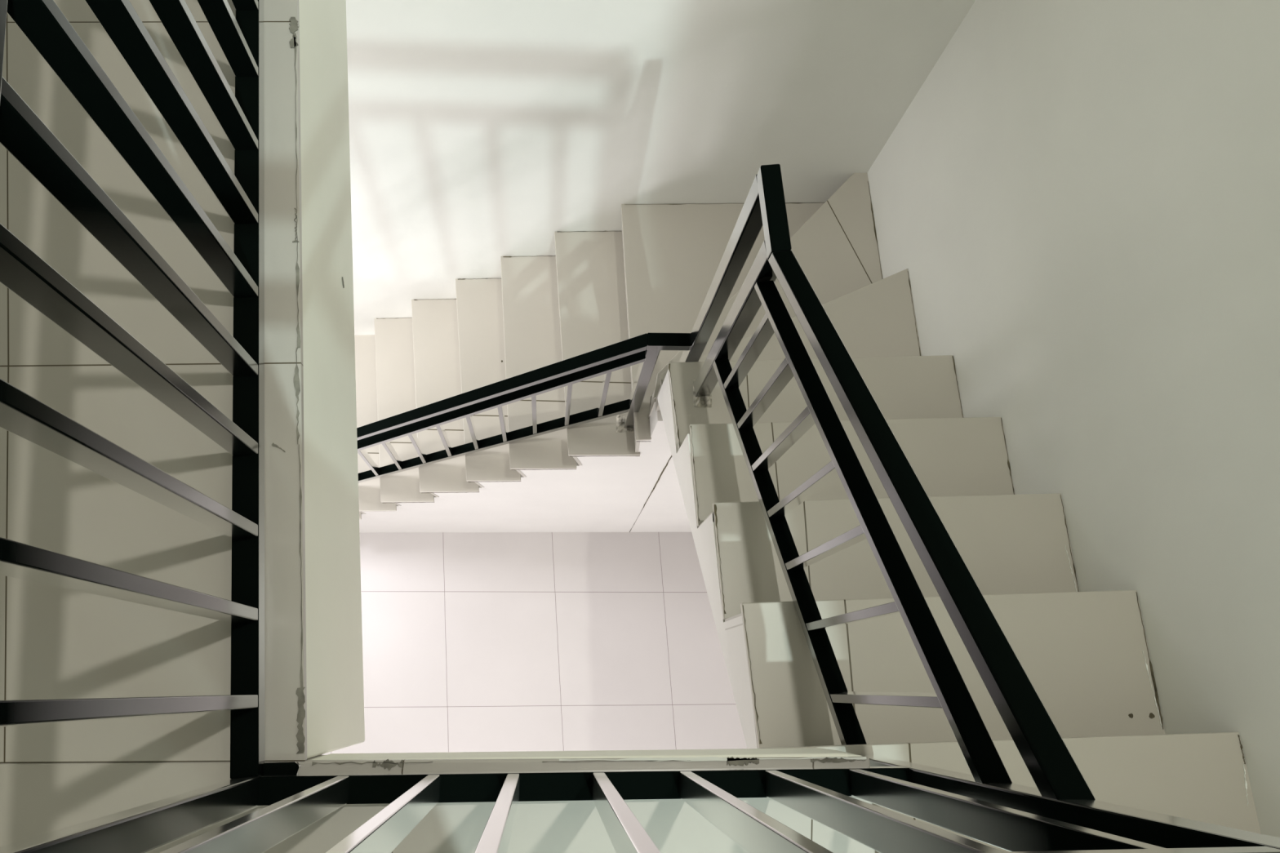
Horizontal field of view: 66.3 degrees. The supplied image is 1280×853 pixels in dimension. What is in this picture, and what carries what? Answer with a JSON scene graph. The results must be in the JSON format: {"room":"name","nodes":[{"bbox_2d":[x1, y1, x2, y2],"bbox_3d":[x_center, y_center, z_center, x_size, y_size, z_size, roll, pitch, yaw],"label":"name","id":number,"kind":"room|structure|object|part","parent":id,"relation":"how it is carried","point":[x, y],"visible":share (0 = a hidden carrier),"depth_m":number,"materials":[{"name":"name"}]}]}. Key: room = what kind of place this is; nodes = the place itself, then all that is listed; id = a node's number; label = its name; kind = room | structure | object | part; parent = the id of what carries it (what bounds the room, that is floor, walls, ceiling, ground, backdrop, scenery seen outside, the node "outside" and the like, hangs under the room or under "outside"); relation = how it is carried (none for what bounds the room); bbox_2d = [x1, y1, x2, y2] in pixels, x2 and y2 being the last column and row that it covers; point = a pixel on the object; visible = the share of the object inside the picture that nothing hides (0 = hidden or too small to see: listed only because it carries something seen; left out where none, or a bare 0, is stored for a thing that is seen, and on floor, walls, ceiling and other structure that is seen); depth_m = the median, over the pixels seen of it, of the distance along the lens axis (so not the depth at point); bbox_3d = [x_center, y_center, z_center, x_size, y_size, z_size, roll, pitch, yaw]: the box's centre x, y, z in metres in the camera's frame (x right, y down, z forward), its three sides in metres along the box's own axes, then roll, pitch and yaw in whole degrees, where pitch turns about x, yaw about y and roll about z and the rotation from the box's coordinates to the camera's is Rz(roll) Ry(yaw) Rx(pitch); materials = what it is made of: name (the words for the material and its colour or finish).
{"room":"stairwell","nodes":[
{"label":"stairwell","id":0,"kind":"room"},
{"bbox_2d":[0,0,875,852],"bbox_3d":[-1.173,1.072,0.956,2.922,0.110,4.420,1,75,-5],"label":"floor","id":1,"kind":"structure","parent":0,"point":[56,642],"depth_m":1.21,"materials":[{"name":"beige tile"}]},
{"bbox_2d":[271,442,285,452],"bbox_3d":[-0.460,0.027,1.246,0.020,0.001,0.004,30,74,3],"label":"scratch","id":2,"kind":"structure","parent":1,"relation":"on","point":[273,444],"depth_m":1.25},
{"bbox_2d":[288,17,298,48],"bbox_3d":[-0.495,-0.563,1.400,0.014,0.001,0.050,-3,75,-6],"label":"chip","id":3,"kind":"object","parent":1,"relation":"on","point":[294,26],"depth_m":1.40,"materials":[{"name":"grey concrete"}]},
{"bbox_2d":[293,35,297,205],"bbox_3d":[-0.479,-0.428,1.365,0.004,0.001,0.271,-4,76,-7],"label":"trim","id":4,"kind":"structure","parent":1,"relation":"on","point":[295,35],"depth_m":1.36,"materials":[{"name":"grey concrete"}]},
{"bbox_2d":[292,208,299,242],"bbox_3d":[-0.466,-0.273,1.325,0.009,0.001,0.050,-4,76,-7],"label":"crack","id":5,"kind":"structure","parent":1,"relation":"on","point":[295,241],"depth_m":1.32,"materials":[{"name":"grey concrete"}]},
{"bbox_2d":[293,347,300,444],"bbox_3d":[-0.443,-0.040,1.266,0.008,0.001,0.130,-6,76,-7],"label":"chip","id":6,"kind":"object","parent":1,"relation":"on","point":[296,381],"depth_m":1.27,"materials":[{"name":"grey concrete"}]},
{"bbox_2d":[295,214,300,347],"bbox_3d":[-0.456,-0.195,1.306,0.005,0.001,0.191,-4,76,-7],"label":"chip","id":7,"kind":"object","parent":1,"relation":"on","point":[297,268],"depth_m":1.30,"materials":[{"name":"grey concrete"}]},
{"bbox_2d":[295,687,305,754],"bbox_3d":[-0.404,0.350,1.166,0.011,0.001,0.076,-3,75,-6],"label":"chip","id":8,"kind":"object","parent":1,"relation":"on","point":[301,712],"depth_m":1.17,"materials":[{"name":"grey concrete"}]},
{"bbox_2d":[298,444,302,687],"bbox_3d":[-0.420,0.168,1.212,0.004,0.001,0.301,-4,76,-7],"label":"trim","id":9,"kind":"structure","parent":1,"relation":"on","point":[300,494],"depth_m":1.21,"materials":[{"name":"grey concrete"}]},
{"bbox_2d":[311,761,432,765],"bbox_3d":[-0.317,0.399,1.161,0.140,0.001,0.004,1,75,-5],"label":"trim","id":10,"kind":"structure","parent":1,"relation":"on","point":[313,762],"depth_m":1.16,"materials":[{"name":"grey concrete"}]},
{"bbox_2d":[372,759,403,770],"bbox_3d":[-0.299,0.401,1.162,0.035,0.001,0.013,1,75,-5],"label":"chip","id":11,"kind":"object","parent":1,"relation":"on","point":[388,766],"depth_m":1.16,"materials":[{"name":"grey concrete"}]},
{"bbox_2d":[311,747,862,759],"bbox_3d":[-0.072,0.475,1.240,0.703,0.118,0.120,1,75,-5],"label":"floor slab edge","id":12,"kind":"structure","parent":1,"relation":"attached to","point":[813,752],"depth_m":1.23,"materials":[{"name":"paint"}]},
{"bbox_2d":[542,760,653,762],"bbox_3d":[-0.028,0.406,1.187,0.180,0.001,0.001,1,75,-5],"label":"trim","id":13,"kind":"structure","parent":1,"relation":"on","point":[593,761],"depth_m":1.19,"materials":[{"name":"grey concrete"}]},
{"bbox_2d":[0,0,1279,852],"bbox_3d":[-0.386,-0.201,1.004,0.722,1.000,1.807,-31,80,-12],"label":"landing railing","id":14,"kind":"object","parent":1,"relation":"on","point":[1014,818],"visible":0.99,"depth_m":0.91,"materials":[{"name":"black metal"}]},
{"bbox_3d":[-0.464,-0.482,0.704,0.030,0.025,1.500,-4,76,-7],"label":"rail","id":15,"kind":"part","parent":14,"relation":"part of","materials":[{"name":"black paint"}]},
{"bbox_3d":[-0.417,0.327,0.774,0.034,0.765,0.037,1,75,-5],"label":"post","id":16,"kind":"part","parent":14,"relation":"part of","materials":[{"name":"black metal"}]},
{"bbox_3d":[-0.524,-0.319,1.315,0.032,0.030,1.500,-4,76,-7],"label":"rail","id":17,"kind":"part","parent":14,"relation":"part of","materials":[{"name":"black metal"}]},
{"bbox_3d":[-0.418,0.401,1.143,0.042,0.016,0.019,1,75,-5],"label":"anchor plate","id":18,"kind":"part","parent":14,"relation":"part of","materials":[{"name":"black paint"}]},
{"bbox_3d":[-0.055,0.425,1.162,0.767,0.030,0.032,1,75,-5],"label":"rail","id":19,"kind":"part","parent":14,"relation":"part of","materials":[{"name":"black metal"}]},
{"bbox_3d":[0.367,0.366,0.944,0.034,0.965,0.034,1,75,-5],"label":"post","id":20,"kind":"part","parent":14,"relation":"part of","materials":[{"name":"black metal"}]},
{"bbox_3d":[0.005,0.262,0.552,0.767,0.025,0.030,1,75,-5],"label":"rail","id":21,"kind":"part","parent":14,"relation":"part of","materials":[{"name":"black metal"}]},
{"bbox_2d":[559,756,866,761],"bbox_3d":[0.092,0.407,1.199,0.380,0.001,0.005,1,75,-5],"label":"trim","id":22,"kind":"structure","parent":1,"relation":"on","point":[710,758],"depth_m":1.20,"materials":[{"name":"white paint"}]},
{"bbox_2d":[726,756,759,766],"bbox_3d":[0.126,0.411,1.201,0.040,0.001,0.011,1,75,-5],"label":"chip","id":23,"kind":"object","parent":1,"relation":"on","point":[743,761],"depth_m":1.20,"materials":[{"name":"grey concrete"}]},
{"bbox_2d":[810,757,865,763],"bbox_3d":[0.246,0.413,1.212,0.070,0.001,0.007,1,75,-5],"label":"trim","id":24,"kind":"structure","parent":1,"relation":"on","point":[825,760],"depth_m":1.21,"materials":[{"name":"grey concrete"}]},
{"bbox_2d":[322,532,746,755],"bbox_3d":[-0.930,1.844,4.199,3.600,0.100,4.600,1,75,-5],"label":"floor","id":25,"kind":"structure","parent":0,"point":[473,642],"depth_m":4.42,"materials":[{"name":"beige tile"}]},
{"bbox_2d":[354,173,1261,852],"bbox_3d":[-0.423,0.193,2.980,2.468,3.188,1.822,1,75,-5],"label":"staircase","id":26,"kind":"structure","parent":25,"relation":"on","point":[682,466],"depth_m":2.16,"materials":[{"name":"tile"}]},
{"bbox_2d":[356,333,690,483],"bbox_3d":[-0.787,0.072,3.262,1.631,2.139,0.033,0,75,-6],"label":"stair railing","id":27,"kind":"object","parent":26,"relation":"on","point":[644,349],"visible":0.62,"depth_m":2.79,"materials":[{"name":"metal"}]},
{"bbox_3d":[-0.855,0.143,3.519,1.507,1.596,0.030,0,75,-6],"label":"rail","id":28,"kind":"part","parent":27,"relation":"part of","materials":[{"name":"black metal"}]},
{"bbox_3d":[-0.814,0.035,3.111,1.509,1.649,0.030,0,75,-6],"label":"rail","id":29,"kind":"part","parent":27,"relation":"part of","materials":[{"name":"black metal"}]},
{"bbox_3d":[-0.817,0.007,3.009,1.523,1.622,0.033,0,75,-6],"label":"handrail","id":30,"kind":"part","parent":27,"relation":"part of","materials":[{"name":"black metal"}]},
{"bbox_3d":[-0.001,-0.104,2.691,0.033,0.734,0.033,1,75,-5],"label":"post","id":31,"kind":"part","parent":27,"relation":"part of","materials":[{"name":"metal"}]},
{"bbox_3d":[0.069,-0.202,2.327,0.108,0.039,0.033,0,75,-6],"label":"handrail","id":32,"kind":"part","parent":27,"relation":"part of","materials":[{"name":"black metal"}]},
{"bbox_2d":[678,164,1095,799],"bbox_3d":[0.236,0.106,1.771,0.039,1.701,0.912,-6,76,-7],"label":"stair railing","id":33,"kind":"object","parent":26,"relation":"on","point":[1051,765],"visible":0.88,"depth_m":1.33,"materials":[{"name":"black metal"}]},
{"bbox_3d":[0.152,-0.247,2.139,0.035,1.159,0.034,-7,76,-7],"label":"post","id":34,"kind":"part","parent":33,"relation":"part of","materials":[{"name":"metal"}]},
{"bbox_3d":[0.183,-0.186,1.938,0.037,0.779,0.034,-7,76,-7],"label":"post","id":35,"kind":"part","parent":33,"relation":"part of","materials":[{"name":"metal"}]},
{"bbox_3d":[0.213,-0.342,1.560,0.033,0.045,0.147,-5,76,-7],"label":"handrail","id":36,"kind":"part","parent":33,"relation":"part of","materials":[{"name":"black metal"}]},
{"bbox_3d":[0.244,0.173,1.745,0.030,0.482,0.768,-7,76,-7],"label":"rail","id":37,"kind":"part","parent":33,"relation":"part of","materials":[{"name":"metal"}]},
{"bbox_3d":[0.285,0.063,1.325,0.030,0.508,0.765,-7,76,-7],"label":"rail","id":38,"kind":"part","parent":33,"relation":"part of","materials":[{"name":"metal"}]},
{"bbox_3d":[0.299,0.030,1.201,0.033,0.554,0.765,-7,76,-7],"label":"handrail","id":39,"kind":"part","parent":33,"relation":"part of","materials":[{"name":"black metal"}]},
{"bbox_2d":[1149,712,1155,718],"bbox_3d":[0.864,0.488,1.653,0.010,0.001,0.010,1,75,-5],"label":"light","id":40,"kind":"object","parent":26,"relation":"on","point":[1152,715],"depth_m":1.65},
{"bbox_2d":[346,0,975,335],"bbox_3d":[-0.769,-1.068,1.655,3.331,6.320,0.120,-2,75,-6],"label":"wall","id":41,"kind":"structure","parent":0,"point":[481,131],"depth_m":2.54,"materials":[{"name":"paint"}]},
{"bbox_2d":[298,0,364,759],"bbox_3d":[-0.565,-0.301,1.544,0.149,0.398,1.564,-4,76,-7],"label":"floor slab edge","id":42,"kind":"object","parent":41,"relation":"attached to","point":[333,599],"depth_m":1.47,"materials":[{"name":"paint"}]},
{"bbox_2d":[866,0,1279,837],"bbox_3d":[1.013,1.056,1.262,0.120,6.320,4.613,-3,75,-6],"label":"wall","id":43,"kind":"structure","parent":0,"point":[1079,200],"depth_m":1.67,"materials":[{"name":"paint"}]}
]}

